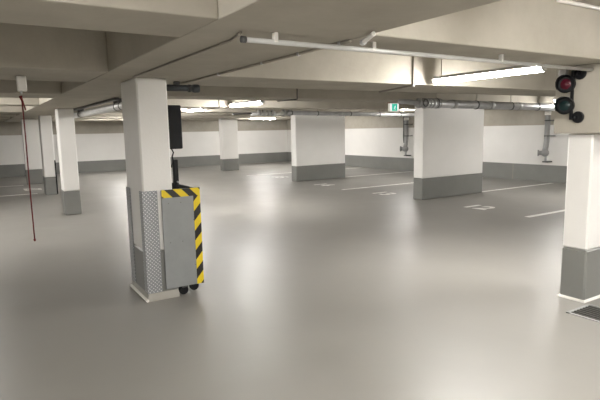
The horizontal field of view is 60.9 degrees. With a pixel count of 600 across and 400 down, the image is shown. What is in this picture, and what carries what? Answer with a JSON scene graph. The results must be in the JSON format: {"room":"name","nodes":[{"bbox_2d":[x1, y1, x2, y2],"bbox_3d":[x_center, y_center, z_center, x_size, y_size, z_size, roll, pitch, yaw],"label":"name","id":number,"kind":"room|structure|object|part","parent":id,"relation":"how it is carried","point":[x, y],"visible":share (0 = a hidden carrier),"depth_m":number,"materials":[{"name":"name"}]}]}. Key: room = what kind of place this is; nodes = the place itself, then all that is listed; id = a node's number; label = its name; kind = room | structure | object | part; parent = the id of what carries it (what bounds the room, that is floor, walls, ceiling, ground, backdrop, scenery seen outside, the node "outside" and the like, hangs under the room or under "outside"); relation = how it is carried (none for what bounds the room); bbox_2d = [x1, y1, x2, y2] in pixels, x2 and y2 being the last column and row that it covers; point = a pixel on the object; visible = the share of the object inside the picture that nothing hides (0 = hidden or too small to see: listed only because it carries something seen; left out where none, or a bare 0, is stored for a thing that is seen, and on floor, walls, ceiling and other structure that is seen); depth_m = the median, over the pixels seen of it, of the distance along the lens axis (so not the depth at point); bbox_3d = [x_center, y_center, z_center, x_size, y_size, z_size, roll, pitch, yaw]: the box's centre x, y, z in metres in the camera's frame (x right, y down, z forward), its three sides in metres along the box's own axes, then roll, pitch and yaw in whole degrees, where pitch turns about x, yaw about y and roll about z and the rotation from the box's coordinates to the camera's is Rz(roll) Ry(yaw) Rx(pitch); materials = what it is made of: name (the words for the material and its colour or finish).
{"room":"parking garage","nodes":[
{"label":"parking garage","id":0,"kind":"room"},
{"bbox_2d":[0,120,287,177],"bbox_3d":[-8.983,-2.378,21.163,19.600,2.480,0.208,-6,9,-32],"label":"wall","id":1,"kind":"structure","parent":0,"point":[100,145],"depth_m":23.16,"materials":[{"name":"grey paint"}]},
{"bbox_2d":[0,161,599,399],"bbox_3d":[-1.227,0.468,9.237,20.000,0.200,29.100,-6,9,-32],"label":"floor","id":2,"kind":"structure","parent":0,"point":[309,291],"depth_m":4.90,"materials":[{"name":"grey concrete"}]},
{"bbox_2d":[21,119,43,184],"bbox_3d":[-8.717,-1.574,16.678,0.556,2.100,0.186,-6,9,-32],"label":"concrete pillar","id":3,"kind":"structure","parent":2,"relation":"on","point":[31,125],"depth_m":16.59,"materials":[{"name":"white paint"}]},
{"bbox_2d":[38,115,57,194],"bbox_3d":[-6.738,-1.194,13.645,0.298,2.100,0.368,-6,9,-32],"label":"concrete pillar","id":4,"kind":"structure","parent":2,"relation":"on","point":[45,121],"depth_m":13.51,"materials":[{"name":"white paint"}]},
{"bbox_2d":[55,108,81,214],"bbox_3d":[-4.652,-0.766,10.242,0.301,2.100,0.356,-6,9,-32],"label":"concrete pillar","id":5,"kind":"structure","parent":2,"relation":"on","point":[65,125],"depth_m":10.10,"materials":[{"name":"white paint"}]},
{"bbox_2d":[121,77,179,302],"bbox_3d":[-1.501,-0.110,5.039,0.330,2.100,0.613,-6,9,-32],"label":"concrete pillar","id":6,"kind":"structure","parent":2,"relation":"on","point":[144,99],"depth_m":4.81,"materials":[{"name":"white paint"}]},
{"bbox_2d":[168,105,182,167],"bbox_3d":[-1.294,-0.629,5.090,0.188,0.617,0.190,-6,9,-32],"label":"speaker box","id":7,"kind":"object","parent":6,"relation":"attached to","point":[174,111],"visible":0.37,"depth_m":5.01,"materials":[{"name":"black plastic"}]},
{"bbox_2d":[161,159,203,293],"bbox_3d":[-1.343,0.247,5.269,0.380,1.325,0.782,-6,9,-32],"label":"cabinet","id":8,"kind":"object","parent":2,"relation":"on","point":[181,208],"visible":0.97,"depth_m":4.96,"materials":[{"name":"grey metal"}]},
{"bbox_3d":[-1.258,-0.031,5.212,0.048,0.763,0.050,-6,9,-32],"label":"post","id":9,"kind":"part","parent":8,"relation":"part of","materials":[{"name":"black plastic"}]},
{"bbox_3d":[-1.139,0.367,4.962,0.379,0.962,0.015,-6,9,-32],"label":"panel","id":10,"kind":"part","parent":8,"relation":"part of","materials":[{"name":"grey metal"}]},
{"bbox_2d":[219,118,238,170],"bbox_3d":[-2.905,-2.445,20.805,0.706,2.478,0.306,-6,9,-32],"label":"concrete pillar","id":11,"kind":"structure","parent":2,"relation":"on","point":[228,128],"depth_m":20.69,"materials":[{"name":"white paint"}]},
{"bbox_2d":[291,115,344,181],"bbox_3d":[0.600,-1.901,16.361,1.916,2.478,0.291,-6,9,-32],"label":"concrete pillar","id":12,"kind":"structure","parent":2,"relation":"on","point":[317,142],"depth_m":16.19,"materials":[{"name":"white paint"}]},
{"bbox_2d":[341,182,413,189],"bbox_3d":[3.349,-0.508,14.935,5.280,0.003,0.100,-6,9,-32],"label":"parking line","id":13,"kind":"object","parent":2,"relation":"on","point":[413,182],"visible":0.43,"depth_m":14.13,"materials":[{"name":"white paint"}]},
{"bbox_2d":[413,107,483,199],"bbox_3d":[3.475,-1.332,11.826,2.031,2.478,0.291,-6,9,-32],"label":"concrete pillar","id":14,"kind":"structure","parent":2,"relation":"on","point":[448,142],"depth_m":11.62,"materials":[{"name":"white paint"}]},
{"bbox_2d":[466,205,494,209],"bbox_3d":[3.608,0.145,10.158,0.456,0.003,0.502,-6,9,-32],"label":"floor marking","id":15,"kind":"object","parent":2,"relation":"on","point":[473,205],"visible":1,"depth_m":10.09,"materials":[{"name":"white paint"}]},
{"bbox_2d":[482,183,551,191],"bbox_3d":[5.697,-0.333,13.331,3.040,0.003,0.100,-6,9,-32],"label":"parking line","id":16,"kind":"object","parent":2,"relation":"on","point":[545,183],"visible":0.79,"depth_m":13.28,"materials":[{"name":"white paint"}]},
{"bbox_2d":[525,210,564,216],"bbox_3d":[6.262,0.060,10.400,5.350,0.003,0.100,-6,9,-32],"label":"parking line","id":17,"kind":"object","parent":2,"relation":"on","point":[559,210],"visible":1,"depth_m":9.29,"materials":[{"name":"white paint"}]},
{"bbox_2d":[557,134,599,302],"bbox_3d":[2.714,0.141,4.751,0.555,1.520,0.258,-6,9,-32],"label":"concrete pillar","id":18,"kind":"structure","parent":2,"relation":"on","point":[580,266],"depth_m":4.60,"materials":[{"name":"white paint"}]},
{"bbox_2d":[566,304,599,322],"bbox_3d":[3.013,1.061,3.569,0.364,0.008,2.159,-6,9,-32],"label":"drain grate","id":19,"kind":"object","parent":2,"relation":"on","point":[588,311],"visible":1,"depth_m":4.37,"materials":[{"name":"grey metal"}]},
{"bbox_2d":[287,109,568,182],"bbox_3d":[7.105,-1.741,14.280,0.208,2.480,28.700,-6,9,-32],"label":"wall","id":20,"kind":"structure","parent":0,"point":[512,139],"depth_m":15.78,"materials":[{"name":"grey paint"}]},
{"bbox_2d":[400,117,412,155],"bbox_3d":[3.901,-2.336,18.757,0.478,1.430,0.282,-1,8,0],"label":"downpipe","id":21,"kind":"object","parent":20,"relation":"attached to","point":[404,148],"visible":0.99,"depth_m":18.68,"materials":[{"name":"metal"}]},
{"bbox_2d":[537,111,555,162],"bbox_3d":[6.856,-1.764,14.167,0.444,1.435,0.310,2,8,21],"label":"downpipe","id":22,"kind":"object","parent":20,"relation":"attached to","point":[544,152],"visible":0.98,"depth_m":14.09,"materials":[{"name":"metal"}]},
{"bbox_2d":[571,0,599,5],"bbox_3d":[-1.278,-2.187,8.872,20.000,0.200,29.100,-6,9,-32],"label":"ceiling","id":23,"kind":"structure","parent":0,"point":[591,2],"depth_m":3.70,"materials":[{"name":"concrete"}]},
{"bbox_2d":[0,114,15,116],"bbox_3d":[-10.564,-2.115,11.781,6.975,0.380,0.500,-6,9,-32],"label":"ceiling beam","id":24,"kind":"structure","parent":23,"relation":"attached to","point":[1,115],"depth_m":13.38,"materials":[{"name":"concrete"}]},
{"bbox_2d":[0,106,23,113],"bbox_3d":[-9.266,-1.860,9.748,6.975,0.380,0.850,-6,9,-32],"label":"ceiling beam","id":25,"kind":"structure","parent":23,"relation":"attached to","point":[3,109],"depth_m":11.16,"materials":[{"name":"concrete"}]},
{"bbox_2d":[0,97,38,105],"bbox_3d":[-7.495,-1.512,6.974,6.975,0.380,0.470,-6,9,-32],"label":"ceiling beam","id":26,"kind":"structure","parent":23,"relation":"attached to","point":[3,101],"depth_m":8.49,"materials":[{"name":"concrete"}]},
{"bbox_2d":[0,80,61,97],"bbox_3d":[-6.162,-1.251,4.886,6.975,0.380,0.850,-6,9,-32],"label":"ceiling beam","id":27,"kind":"structure","parent":23,"relation":"attached to","point":[8,88],"depth_m":6.28,"materials":[{"name":"concrete"}]},
{"bbox_2d":[0,23,107,81],"bbox_3d":[-4.776,-0.978,2.716,6.975,0.380,0.970,-6,9,-32],"label":"ceiling beam","id":28,"kind":"structure","parent":23,"relation":"attached to","point":[37,53],"depth_m":3.98,"materials":[{"name":"concrete"}]},
{"bbox_2d":[16,76,35,240],"bbox_3d":[-2.364,-0.344,4.445,0.074,1.438,0.066,-6,9,-32],"label":"switch","id":29,"kind":"object","parent":28,"relation":"attached to","point":[21,82],"visible":1,"depth_m":4.38,"materials":[{"name":"white plastic"},{"name":"red cord"}]},
{"bbox_2d":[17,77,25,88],"bbox_3d":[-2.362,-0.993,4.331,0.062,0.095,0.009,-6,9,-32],"label":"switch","id":30,"kind":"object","parent":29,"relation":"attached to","point":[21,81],"depth_m":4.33,"materials":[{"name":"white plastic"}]},
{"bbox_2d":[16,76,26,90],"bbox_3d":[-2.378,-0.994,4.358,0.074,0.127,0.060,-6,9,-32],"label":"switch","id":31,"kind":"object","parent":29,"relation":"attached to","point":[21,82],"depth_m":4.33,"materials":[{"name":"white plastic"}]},
{"bbox_3d":[-2.372,-0.270,4.453,0.014,1.260,0.011,-6,9,-32],"label":"pull cord","id":32,"kind":"part","parent":29,"relation":"part of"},
{"bbox_2d":[0,0,217,36],"bbox_3d":[-3.452,-0.718,0.641,6.975,0.380,0.520,-6,9,-32],"label":"ceiling beam","id":33,"kind":"structure","parent":23,"relation":"attached to","point":[172,18],"depth_m":2.21,"materials":[{"name":"concrete"}]},
{"bbox_2d":[51,113,286,116],"bbox_3d":[-1.918,-3.027,17.186,11.750,0.380,0.500,-6,9,-32],"label":"ceiling beam","id":34,"kind":"structure","parent":23,"relation":"attached to","point":[102,114],"depth_m":16.09,"materials":[{"name":"concrete"}]},
{"bbox_2d":[51,116,290,118],"bbox_3d":[-3.430,-3.324,19.554,11.750,0.380,0.750,-6,9,-32],"label":"ceiling beam","id":35,"kind":"structure","parent":23,"relation":"attached to","point":[85,117],"depth_m":19.15,"materials":[{"name":"concrete"}]},
{"bbox_2d":[52,118,290,120],"bbox_3d":[-4.808,-3.595,21.713,11.750,0.380,0.500,-6,9,-32],"label":"ceiling beam","id":36,"kind":"structure","parent":23,"relation":"attached to","point":[237,118],"depth_m":21.51,"materials":[{"name":"concrete"}]},
{"bbox_2d":[188,108,204,111],"bbox_3d":[-2.633,-2.386,12.634,0.096,0.380,1.200,-6,9,-32],"label":"ceiling light","id":37,"kind":"object","parent":23,"relation":"hanging from","point":[189,109],"visible":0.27,"depth_m":12.44,"materials":[{"name":"white plastic"}]},
{"bbox_2d":[74,108,414,112],"bbox_3d":[-0.366,-2.722,14.756,11.750,0.380,0.600,-6,9,-32],"label":"ceiling beam","id":38,"kind":"structure","parent":23,"relation":"attached to","point":[183,110],"depth_m":14.14,"materials":[{"name":"concrete"}]},
{"bbox_2d":[229,100,264,106],"bbox_3d":[-1.087,-2.082,10.212,0.096,0.380,1.400,-6,9,-32],"label":"ceiling light","id":39,"kind":"object","parent":23,"relation":"hanging from","point":[252,102],"visible":0.84,"depth_m":10.11,"materials":[{"name":"white plastic"}]},
{"bbox_2d":[3,0,501,121],"bbox_3d":[-3.289,-1.687,7.651,0.875,0.380,28.700,-6,9,-32],"label":"ceiling beam","id":40,"kind":"structure","parent":23,"relation":"attached to","point":[129,55],"depth_m":2.79,"materials":[{"name":"concrete"}]},
{"bbox_2d":[73,97,118,110],"bbox_3d":[-3.820,-1.665,9.104,0.060,0.036,4.700,-6,9,-32],"label":"cable tray","id":41,"kind":"object","parent":40,"relation":"attached to","point":[114,98],"visible":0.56,"depth_m":8.17,"materials":[{"name":"grey metal"}]},
{"bbox_2d":[74,98,121,117],"bbox_3d":[-3.842,-1.638,9.391,0.130,0.170,7.800,-6,9,-32],"label":"pipe","id":42,"kind":"object","parent":40,"relation":"hanging from","point":[117,106],"visible":0.59,"depth_m":8.45,"materials":[{"name":"silver metal"}]},
{"bbox_2d":[166,81,199,92],"bbox_3d":[-1.207,-1.128,5.093,0.420,0.109,0.088,-5,9,-24],"label":"pipe stub","id":43,"kind":"object","parent":40,"relation":"hanging from","point":[195,88],"visible":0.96,"depth_m":5.09,"materials":[{"name":"black metal"}]},
{"bbox_2d":[133,31,241,77],"bbox_3d":[-0.859,-0.958,3.547,0.085,0.035,2.332,-6,9,-30],"label":"conduit","id":44,"kind":"object","parent":40,"relation":"attached to","point":[240,32],"visible":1,"depth_m":3.23,"materials":[{"name":"grey metal"}]},
{"bbox_2d":[180,39,351,84],"bbox_3d":[-0.585,-1.066,4.235,0.024,0.022,3.250,-6,9,-32],"label":"conduit","id":45,"kind":"object","parent":40,"relation":"attached to","point":[349,40],"visible":0.87,"depth_m":3.65,"materials":[{"name":"metal"}]},
{"bbox_2d":[360,31,375,45],"bbox_3d":[0.362,-0.860,2.723,0.031,0.046,0.193,-3,8,-11],"label":"conduit","id":46,"kind":"object","parent":40,"relation":"attached to","point":[372,34],"visible":1,"depth_m":2.70,"materials":[{"name":"white plastic"}]},
{"bbox_2d":[232,109,275,115],"bbox_3d":[-1.175,-2.412,13.078,1.263,0.504,0.131,-6,9,-32],"label":"pipe manifold","id":47,"kind":"object","parent":23,"relation":"hanging from","point":[259,113],"visible":0.95,"depth_m":13.15,"materials":[{"name":"metal"}]},
{"bbox_3d":[-1.464,-2.182,12.910,0.555,0.059,0.050,-7,10,-38],"label":"arm","id":48,"kind":"part","parent":47,"relation":"part of"},
{"bbox_2d":[89,99,495,109],"bbox_3d":[0.959,-2.462,12.681,11.750,0.380,0.450,-6,9,-32],"label":"ceiling beam","id":49,"kind":"structure","parent":23,"relation":"attached to","point":[184,103],"depth_m":11.69,"materials":[{"name":"concrete"}]},
{"bbox_2d":[274,109,413,116],"bbox_3d":[2.186,-2.753,15.302,6.828,0.564,0.351,-6,9,-32],"label":"pipe","id":50,"kind":"object","parent":23,"relation":"hanging from","point":[283,112],"visible":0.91,"depth_m":14.53,"materials":[{"name":"silver metal"}]},
{"bbox_2d":[167,86,554,103],"bbox_3d":[2.545,-2.150,10.196,11.750,0.380,0.620,-6,9,-32],"label":"ceiling beam","id":51,"kind":"structure","parent":23,"relation":"attached to","point":[206,92],"depth_m":8.60,"materials":[{"name":"concrete"}]},
{"bbox_2d":[277,89,297,101],"bbox_3d":[-0.214,-1.839,8.412,0.018,0.402,0.561,-7,10,-37],"label":"cable conduit","id":52,"kind":"object","parent":51,"relation":"attached to","point":[296,89],"visible":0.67,"depth_m":8.31,"materials":[{"name":"grey metal"}]},
{"bbox_2d":[388,103,398,111],"bbox_3d":[1.879,-1.875,10.292,0.276,0.176,0.064,-6,9,-32],"label":"exit sign","id":53,"kind":"object","parent":51,"relation":"hanging from","point":[392,107],"visible":0.94,"depth_m":10.27,"materials":[{"name":"white plastic"}]},
{"bbox_2d":[182,49,556,96],"bbox_3d":[3.870,-1.890,8.121,11.750,0.380,0.970,-6,9,-32],"label":"ceiling beam","id":54,"kind":"structure","parent":23,"relation":"attached to","point":[326,69],"depth_m":5.80,"materials":[{"name":"concrete"}]},
{"bbox_2d":[379,56,414,92],"bbox_3d":[1.206,-1.591,6.439,0.030,0.410,1.059,-3,8,-13],"label":"cable conduit","id":55,"kind":"object","parent":54,"relation":"attached to","point":[412,85],"visible":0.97,"depth_m":5.96,"materials":[{"name":"metal"}]},
{"bbox_2d":[329,0,599,65],"bbox_3d":[5.194,-1.630,6.047,11.750,0.380,0.520,-6,9,-32],"label":"ceiling beam","id":56,"kind":"structure","parent":23,"relation":"attached to","point":[552,32],"depth_m":3.42,"materials":[{"name":"concrete"}]},
{"bbox_2d":[240,32,592,71],"bbox_3d":[1.087,-0.962,3.407,3.275,0.065,0.048,-6,9,-32],"label":"pipe","id":57,"kind":"object","parent":56,"relation":"attached to","point":[243,39],"visible":1,"depth_m":3.04,"materials":[{"name":"white plastic"}]},
{"bbox_2d":[554,63,599,133],"bbox_3d":[3.206,-0.806,3.864,0.760,0.580,2.215,-6,9,-32],"label":"ceiling beam","id":58,"kind":"structure","parent":56,"relation":"attached to","point":[587,89],"depth_m":4.37,"materials":[{"name":"concrete"}]},
{"bbox_2d":[554,70,586,122],"bbox_3d":[2.316,-0.901,4.410,0.151,0.468,0.227,-6,9,-32],"label":"traffic light","id":59,"kind":"object","parent":58,"relation":"attached to","point":[565,83],"visible":0.93,"depth_m":4.40,"materials":[{"name":"black plastic"}]},
{"bbox_2d":[398,93,554,110],"bbox_3d":[4.884,-2.147,10.709,7.230,0.614,0.436,-6,9,-32],"label":"pipe","id":60,"kind":"object","parent":23,"relation":"hanging from","point":[424,103],"visible":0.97,"depth_m":9.54,"materials":[{"name":"metal"}]},
{"bbox_2d":[432,59,546,83],"bbox_3d":[1.964,-1.486,5.434,0.096,0.375,1.380,-6,9,-32],"label":"ceiling light","id":61,"kind":"object","parent":23,"relation":"hanging from","point":[514,70],"visible":0.75,"depth_m":5.37,"materials":[{"name":"white plastic"}]},
{"bbox_2d":[433,67,542,83],"bbox_3d":[1.967,-1.325,5.456,0.094,0.050,1.359,-6,9,-32],"label":"diffuser","id":62,"kind":"object","parent":61,"relation":"attached to","point":[508,71],"depth_m":5.38,"materials":[{"name":"white plastic"}]},
{"bbox_2d":[556,0,599,10],"bbox_3d":[2.190,-1.445,3.820,0.890,0.028,0.027,-6,9,-32],"label":"conduit","id":63,"kind":"object","parent":23,"relation":"attached to","point":[569,2],"visible":1,"depth_m":3.71,"materials":[{"name":"white plastic"}]}
]}

